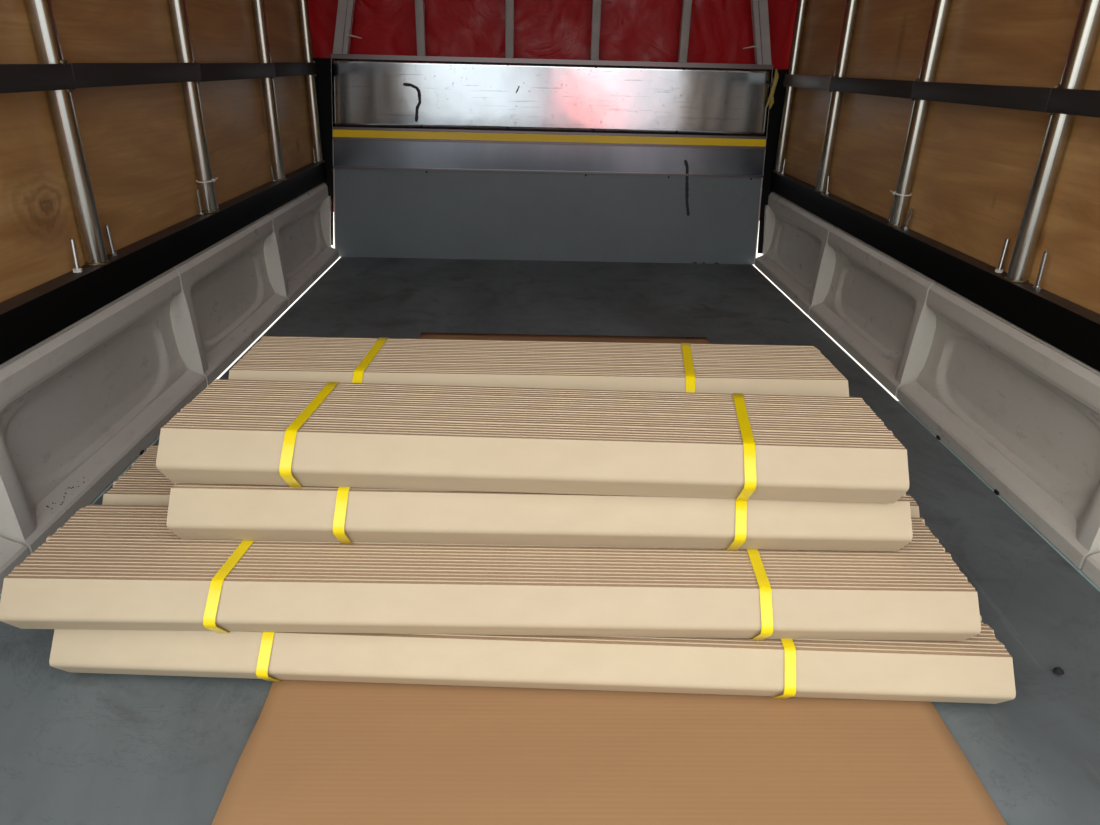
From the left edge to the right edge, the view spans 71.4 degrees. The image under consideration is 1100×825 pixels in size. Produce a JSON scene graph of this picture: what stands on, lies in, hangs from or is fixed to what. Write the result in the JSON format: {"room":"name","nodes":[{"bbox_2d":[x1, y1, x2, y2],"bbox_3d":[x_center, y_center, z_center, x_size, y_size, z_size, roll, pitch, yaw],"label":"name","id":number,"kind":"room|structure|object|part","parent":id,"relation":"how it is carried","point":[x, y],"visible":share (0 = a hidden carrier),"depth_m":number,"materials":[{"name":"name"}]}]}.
{"room":"cargo space","nodes":[
{"label":"cargo space","id":0,"kind":"room"},
{"bbox_2d":[0,0,312,302],"bbox_3d":[-0.894,-1.063,1.431,0.018,1.600,3.015,1,25,-1],"label":"wall","id":1,"kind":"structure","parent":0,"point":[136,142],"depth_m":1.64,"materials":[{"name":"brown wood"}]},
{"bbox_2d":[0,257,1099,824],"bbox_3d":[0.014,-0.021,1.884,1.709,0.030,2.882,1,25,-1],"label":"floor","id":2,"kind":"structure","parent":0,"point":[76,748],"depth_m":1.11,"materials":[{"name":"grey metal"}]},
{"bbox_2d":[0,435,159,595],"bbox_3d":[-0.844,0.312,1.108,0.034,0.041,1.220,1,25,-1],"label":"trim","id":3,"kind":"structure","parent":2,"relation":"attached to","point":[158,437],"depth_m":1.49,"materials":[{"name":"teal paint"}]},
{"bbox_2d":[0,182,338,591],"bbox_3d":[-0.877,-0.189,1.803,0.075,0.298,2.813,1,25,-1],"label":"dropside","id":4,"kind":"object","parent":2,"relation":"on","point":[86,399],"visible":0.93,"depth_m":1.60,"materials":[{"name":"paint"}]},
{"bbox_3d":[-0.861,0.250,0.845,0.075,0.298,0.705,1,25,-1],"label":"pressed panel","id":5,"kind":"part","parent":4,"relation":"part of","materials":[{"name":"paint"}]},
{"bbox_3d":[-0.872,-0.049,1.497,0.075,0.298,0.714,1,25,-1],"label":"pressed panel","id":6,"kind":"part","parent":4,"relation":"part of","materials":[{"name":"paint"}]},
{"bbox_2d":[0,0,326,364],"bbox_3d":[-0.862,-1.028,1.402,0.048,1.556,2.872,1,25,-1],"label":"frame","id":7,"kind":"object","parent":4,"relation":"on","point":[28,318],"visible":1,"depth_m":1.58,"materials":[{"name":"metal"}]},
{"bbox_3d":[-0.859,-0.963,1.172,0.037,1.484,0.037,1,25,-1],"label":"post","id":8,"kind":"part","parent":7,"relation":"part of","materials":[{"name":"silver metal"}]},
{"bbox_3d":[-0.877,-0.290,1.411,0.009,0.061,0.015,1,25,-1],"label":"threaded rod","id":9,"kind":"part","parent":7,"relation":"part of","materials":[{"name":"silver metal"}]},
{"bbox_3d":[-0.879,-0.344,1.530,0.010,0.061,0.011,1,25,-1],"label":"threaded rod","id":10,"kind":"part","parent":7,"relation":"part of","materials":[{"name":"silver metal"}]},
{"bbox_3d":[-0.880,-0.353,1.708,0.041,0.072,2.865,1,25,-1],"label":"rail","id":11,"kind":"part","parent":7,"relation":"part of","materials":[{"name":"grey metal"}]},
{"bbox_3d":[-0.868,-1.196,1.681,0.037,1.484,0.037,1,25,-1],"label":"post","id":12,"kind":"part","parent":7,"relation":"part of","materials":[{"name":"silver metal"}]},
{"bbox_3d":[-0.885,-0.530,1.930,0.009,0.064,0.010,1,25,-1],"label":"threaded rod","id":13,"kind":"part","parent":7,"relation":"part of","materials":[{"name":"silver metal"}]},
{"bbox_2d":[196,177,217,182],"bbox_3d":[-0.881,-0.595,1.958,0.047,0.009,0.046,1,25,-1],"label":"cable tie","id":14,"kind":"object","parent":7,"relation":"attached to","point":[212,180],"visible":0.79,"depth_m":1.95,"materials":[{"name":"white plastic"}]},
{"bbox_3d":[-0.877,-1.442,2.217,0.037,1.484,0.037,1,25,-1],"label":"post","id":15,"kind":"part","parent":7,"relation":"part of","materials":[{"name":"silver metal"}]},
{"bbox_3d":[-0.896,-0.770,2.466,0.009,0.056,0.017,10,26,17],"label":"threaded rod","id":16,"kind":"part","parent":7,"relation":"part of","materials":[{"name":"silver metal"}]},
{"bbox_3d":[-0.885,-1.651,2.672,0.037,1.484,0.037,1,25,-1],"label":"post","id":17,"kind":"part","parent":7,"relation":"part of","materials":[{"name":"silver metal"}]},
{"bbox_3d":[-0.901,-0.982,2.922,0.009,0.059,0.011,1,25,-1],"label":"threaded rod","id":18,"kind":"part","parent":7,"relation":"part of","materials":[{"name":"silver metal"}]},
{"bbox_3d":[-0.883,-0.341,2.134,0.075,0.298,0.675,1,25,-1],"label":"pressed panel","id":19,"kind":"part","parent":4,"relation":"part of","materials":[{"name":"paint"}]},
{"bbox_3d":[-0.894,-0.628,2.761,0.075,0.298,0.691,1,25,-1],"label":"pressed panel","id":20,"kind":"part","parent":4,"relation":"part of","materials":[{"name":"paint"}]},
{"bbox_3d":[-0.897,-0.761,3.076,0.045,0.210,0.022,1,25,-1],"label":"plate","id":21,"kind":"part","parent":4,"relation":"part of","materials":[{"name":"paint"}]},
{"bbox_2d":[314,0,787,264],"bbox_3d":[0.013,-1.489,2.795,1.843,1.880,0.080,1,25,-1],"label":"wall","id":22,"kind":"structure","parent":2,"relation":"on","point":[509,157],"depth_m":3.00,"materials":[{"name":"grey metal"}]},
{"bbox_3d":[-0.700,-1.693,2.698,0.226,0.900,0.030,1,25,-1],"label":"slanted post","id":23,"kind":"part","parent":22,"relation":"part of","materials":[{"name":"grey metal"}]},
{"bbox_3d":[-0.676,-1.699,2.713,0.214,0.900,0.032,1,25,-1],"label":"slanted post","id":24,"kind":"part","parent":22,"relation":"part of","materials":[{"name":"grey metal"}]},
{"bbox_3d":[-0.469,-1.818,2.647,0.031,1.180,0.030,1,25,-1],"label":"post","id":25,"kind":"part","parent":22,"relation":"part of","materials":[{"name":"grey metal"}]},
{"bbox_3d":[-0.140,-1.813,2.655,0.031,1.180,0.030,1,25,-1],"label":"post","id":26,"kind":"part","parent":22,"relation":"part of","materials":[{"name":"grey metal"}]},
{"bbox_3d":[0.013,-1.317,2.871,1.650,0.016,0.044,1,25,-1],"label":"rail","id":27,"kind":"part","parent":22,"relation":"part of","materials":[{"name":"grey metal"}]},
{"bbox_3d":[0.179,-1.809,2.663,0.031,1.180,0.030,1,25,-1],"label":"post","id":28,"kind":"part","parent":22,"relation":"part of","materials":[{"name":"grey metal"}]},
{"bbox_3d":[0.511,-1.804,2.670,0.031,1.180,0.030,1,25,-1],"label":"post","id":29,"kind":"part","parent":22,"relation":"part of","materials":[{"name":"grey metal"}]},
{"bbox_3d":[0.720,-1.679,2.745,0.214,0.900,0.032,1,25,-1],"label":"slanted post","id":30,"kind":"part","parent":22,"relation":"part of","materials":[{"name":"grey metal"}]},
{"bbox_3d":[0.744,-1.673,2.732,0.226,0.900,0.030,1,25,-1],"label":"slanted post","id":31,"kind":"part","parent":22,"relation":"part of","materials":[{"name":"grey metal"}]},
{"bbox_3d":[0.845,-1.224,2.898,0.032,0.141,0.022,1,25,-1],"label":"foam strip","id":32,"kind":"part","parent":22,"relation":"part of","materials":[{"name":"yellow plastic"}]},
{"bbox_2d":[211,332,1006,824],"bbox_3d":[0.058,0.144,1.483,0.864,0.006,1.815,1,25,-1],"label":"cardboard sheet","id":33,"kind":"object","parent":2,"relation":"on","point":[316,752],"visible":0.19,"depth_m":0.90,"materials":[{"name":"brown cardboard"}]},
{"bbox_2d":[49,615,1015,703],"bbox_3d":[-0.027,0.296,1.045,1.220,0.082,0.200,2,25,1],"label":"bundle","id":34,"kind":"object","parent":33,"relation":"on","point":[978,668],"visible":0.5,"depth_m":0.96,"materials":[{"name":"beige cardboard"}]},
{"bbox_2d":[0,505,980,640],"bbox_3d":[-0.064,0.218,1.022,1.206,0.082,0.207,1,25,-1],"label":"bundle","id":35,"kind":"object","parent":34,"relation":"on","point":[109,567],"visible":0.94,"depth_m":0.95,"materials":[{"name":"beige cardboard"}]},
{"bbox_2d":[167,482,912,551],"bbox_3d":[-0.011,0.113,1.063,0.960,0.082,0.200,1,25,-1],"label":"bundle","id":36,"kind":"object","parent":35,"relation":"on","point":[205,511],"visible":0.56,"depth_m":0.98,"materials":[{"name":"beige cardboard"}]},
{"bbox_2d":[156,379,908,503],"bbox_3d":[-0.021,0.040,1.030,0.931,0.082,0.200,2,25,0],"label":"bundle","id":37,"kind":"object","parent":36,"relation":"on","point":[737,446],"visible":1,"depth_m":0.96,"materials":[{"name":"beige cardboard"}]},
{"bbox_3d":[-0.032,0.211,1.231,1.204,0.082,0.178,1,25,-1],"label":"bundle","id":38,"kind":"object","parent":33,"relation":"on","visible":0},
{"bbox_2d":[102,445,919,517],"bbox_3d":[-0.054,0.137,1.199,1.204,0.082,0.193,1,25,-1],"label":"bundle","id":39,"kind":"object","parent":38,"relation":"on","point":[143,483],"visible":0.02,"depth_m":1.14,"materials":[{"name":"beige cardboard"}]},
{"bbox_3d":[-0.022,0.028,1.247,0.931,0.082,0.186,1,25,-1],"label":"bundle","id":40,"kind":"object","parent":39,"relation":"on","visible":0},
{"bbox_2d":[229,336,848,396],"bbox_3d":[-0.015,-0.047,1.220,0.929,0.082,0.193,1,25,-1],"label":"bundle","id":41,"kind":"object","parent":40,"relation":"on","point":[798,370],"visible":0.5,"depth_m":1.18,"materials":[{"name":"beige cardboard"}]},
{"bbox_2d":[755,192,1099,587],"bbox_3d":[0.912,-0.164,1.845,0.075,0.298,2.813,1,25,-1],"label":"dropside","id":42,"kind":"object","parent":2,"relation":"on","point":[1018,409],"visible":0.96,"depth_m":1.68,"materials":[{"name":"paint"}]},
{"bbox_3d":[0.888,-0.736,3.118,0.045,0.210,0.022,1,25,-1],"label":"plate","id":43,"kind":"part","parent":42,"relation":"part of","materials":[{"name":"paint"}]},
{"bbox_3d":[0.896,-0.603,2.803,0.075,0.298,0.691,1,25,-1],"label":"pressed panel","id":44,"kind":"part","parent":42,"relation":"part of","materials":[{"name":"paint"}]},
{"bbox_3d":[0.906,-0.315,2.176,0.075,0.298,0.675,1,25,-1],"label":"pressed panel","id":45,"kind":"part","parent":42,"relation":"part of","materials":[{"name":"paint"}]},
{"bbox_2d":[770,0,1099,370],"bbox_3d":[0.939,-1.003,1.444,0.048,1.556,2.872,1,25,-1],"label":"frame","id":46,"kind":"object","parent":42,"relation":"on","point":[1072,328],"visible":1,"depth_m":1.69,"materials":[{"name":"metal"}]},
{"bbox_3d":[0.920,-1.625,2.714,0.037,1.484,0.037,1,25,-1],"label":"post","id":47,"kind":"part","parent":46,"relation":"part of","materials":[{"name":"silver metal"}]},
{"bbox_3d":[0.912,-0.748,2.513,0.014,0.058,0.009,21,31,37],"label":"threaded rod","id":48,"kind":"part","parent":46,"relation":"part of","materials":[{"name":"silver metal"}]},
{"bbox_3d":[0.927,-1.417,2.260,0.037,1.484,0.037,1,25,-1],"label":"post","id":49,"kind":"part","parent":46,"relation":"part of","materials":[{"name":"silver metal"}]},
{"bbox_2d":[890,190,911,195],"bbox_3d":[0.920,-0.573,1.999,0.047,0.009,0.046,1,25,-1],"label":"cable tie","id":50,"kind":"object","parent":46,"relation":"attached to","point":[890,190],"visible":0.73,"depth_m":1.99,"materials":[{"name":"white plastic"}]},
{"bbox_3d":[0.925,-0.499,1.972,0.008,0.056,0.017,-11,27,-25],"label":"threaded rod","id":51,"kind":"part","parent":46,"relation":"part of","materials":[{"name":"silver metal"}]},
{"bbox_3d":[0.936,-1.171,1.724,0.037,1.484,0.037,1,25,-1],"label":"post","id":52,"kind":"part","parent":46,"relation":"part of","materials":[{"name":"silver metal"}]},
{"bbox_3d":[0.923,-0.327,1.750,0.041,0.072,2.865,1,25,-1],"label":"rail","id":53,"kind":"part","parent":46,"relation":"part of","materials":[{"name":"grey metal"}]},
{"bbox_3d":[0.931,-0.323,1.571,0.008,0.069,0.014,16,28,29],"label":"threaded rod","id":54,"kind":"part","parent":46,"relation":"part of","materials":[{"name":"silver metal"}]},
{"bbox_3d":[0.931,-0.269,1.449,0.010,0.072,0.010,1,25,-1],"label":"threaded rod","id":55,"kind":"part","parent":46,"relation":"part of","materials":[{"name":"silver metal"}]},
{"bbox_3d":[0.945,-0.938,1.215,0.037,1.484,0.037,1,25,-1],"label":"post","id":56,"kind":"part","parent":46,"relation":"part of","materials":[{"name":"silver metal"}]},
{"bbox_3d":[0.917,-0.023,1.539,0.075,0.298,0.714,1,25,-1],"label":"pressed panel","id":57,"kind":"part","parent":42,"relation":"part of","materials":[{"name":"paint"}]},
{"bbox_3d":[0.928,0.276,0.887,0.075,0.298,0.705,1,25,-1],"label":"pressed panel","id":58,"kind":"part","parent":42,"relation":"part of","materials":[{"name":"paint"}]},
{"bbox_2d":[898,401,1099,591],"bbox_3d":[0.895,0.287,1.258,0.034,0.041,1.460,1,25,-1],"label":"trim","id":59,"kind":"structure","parent":2,"relation":"attached to","point":[995,491],"depth_m":1.46,"materials":[{"name":"teal paint"}]},
{"bbox_2d":[1053,667,1063,675],"bbox_3d":[0.700,0.356,1.052,0.014,0.010,0.013,1,25,-1],"label":"pebble","id":60,"kind":"object","parent":2,"relation":"on","point":[1057,670],"visible":1,"depth_m":1.05,"materials":[{"name":"black stone"}]},
{"bbox_2d":[784,0,1099,313],"bbox_3d":[0.970,-1.036,1.475,0.018,1.600,3.015,1,25,-1],"label":"wall","id":61,"kind":"structure","parent":0,"point":[976,166],"depth_m":1.75,"materials":[{"name":"brown wood"}]},
{"bbox_3d":[0.059,-1.787,1.118,2.080,0.026,3.080,1,25,-1],"label":"ceiling","id":62,"kind":"structure","parent":0,"visible":0},
{"bbox_2d":[308,0,796,220],"bbox_3d":[0.006,-1.635,2.850,2.140,1.780,0.018,1,25,-1],"label":"tarpaulin","id":63,"kind":"object","parent":62,"relation":"hanging from","point":[630,30],"visible":0.12,"depth_m":2.92,"materials":[{"name":"red plastic"}]},
{"label":"outside","id":64,"kind":"structure","parent":0,"visible":0},
{"bbox_2d":[207,212,898,400],"bbox_3d":[-0.155,-1.772,7.657,28.000,0.060,16.600,1,25,-1],"label":"ground","id":65,"kind":"structure","parent":64,"point":[333,245],"depth_m":5.03,"materials":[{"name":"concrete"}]}
]}

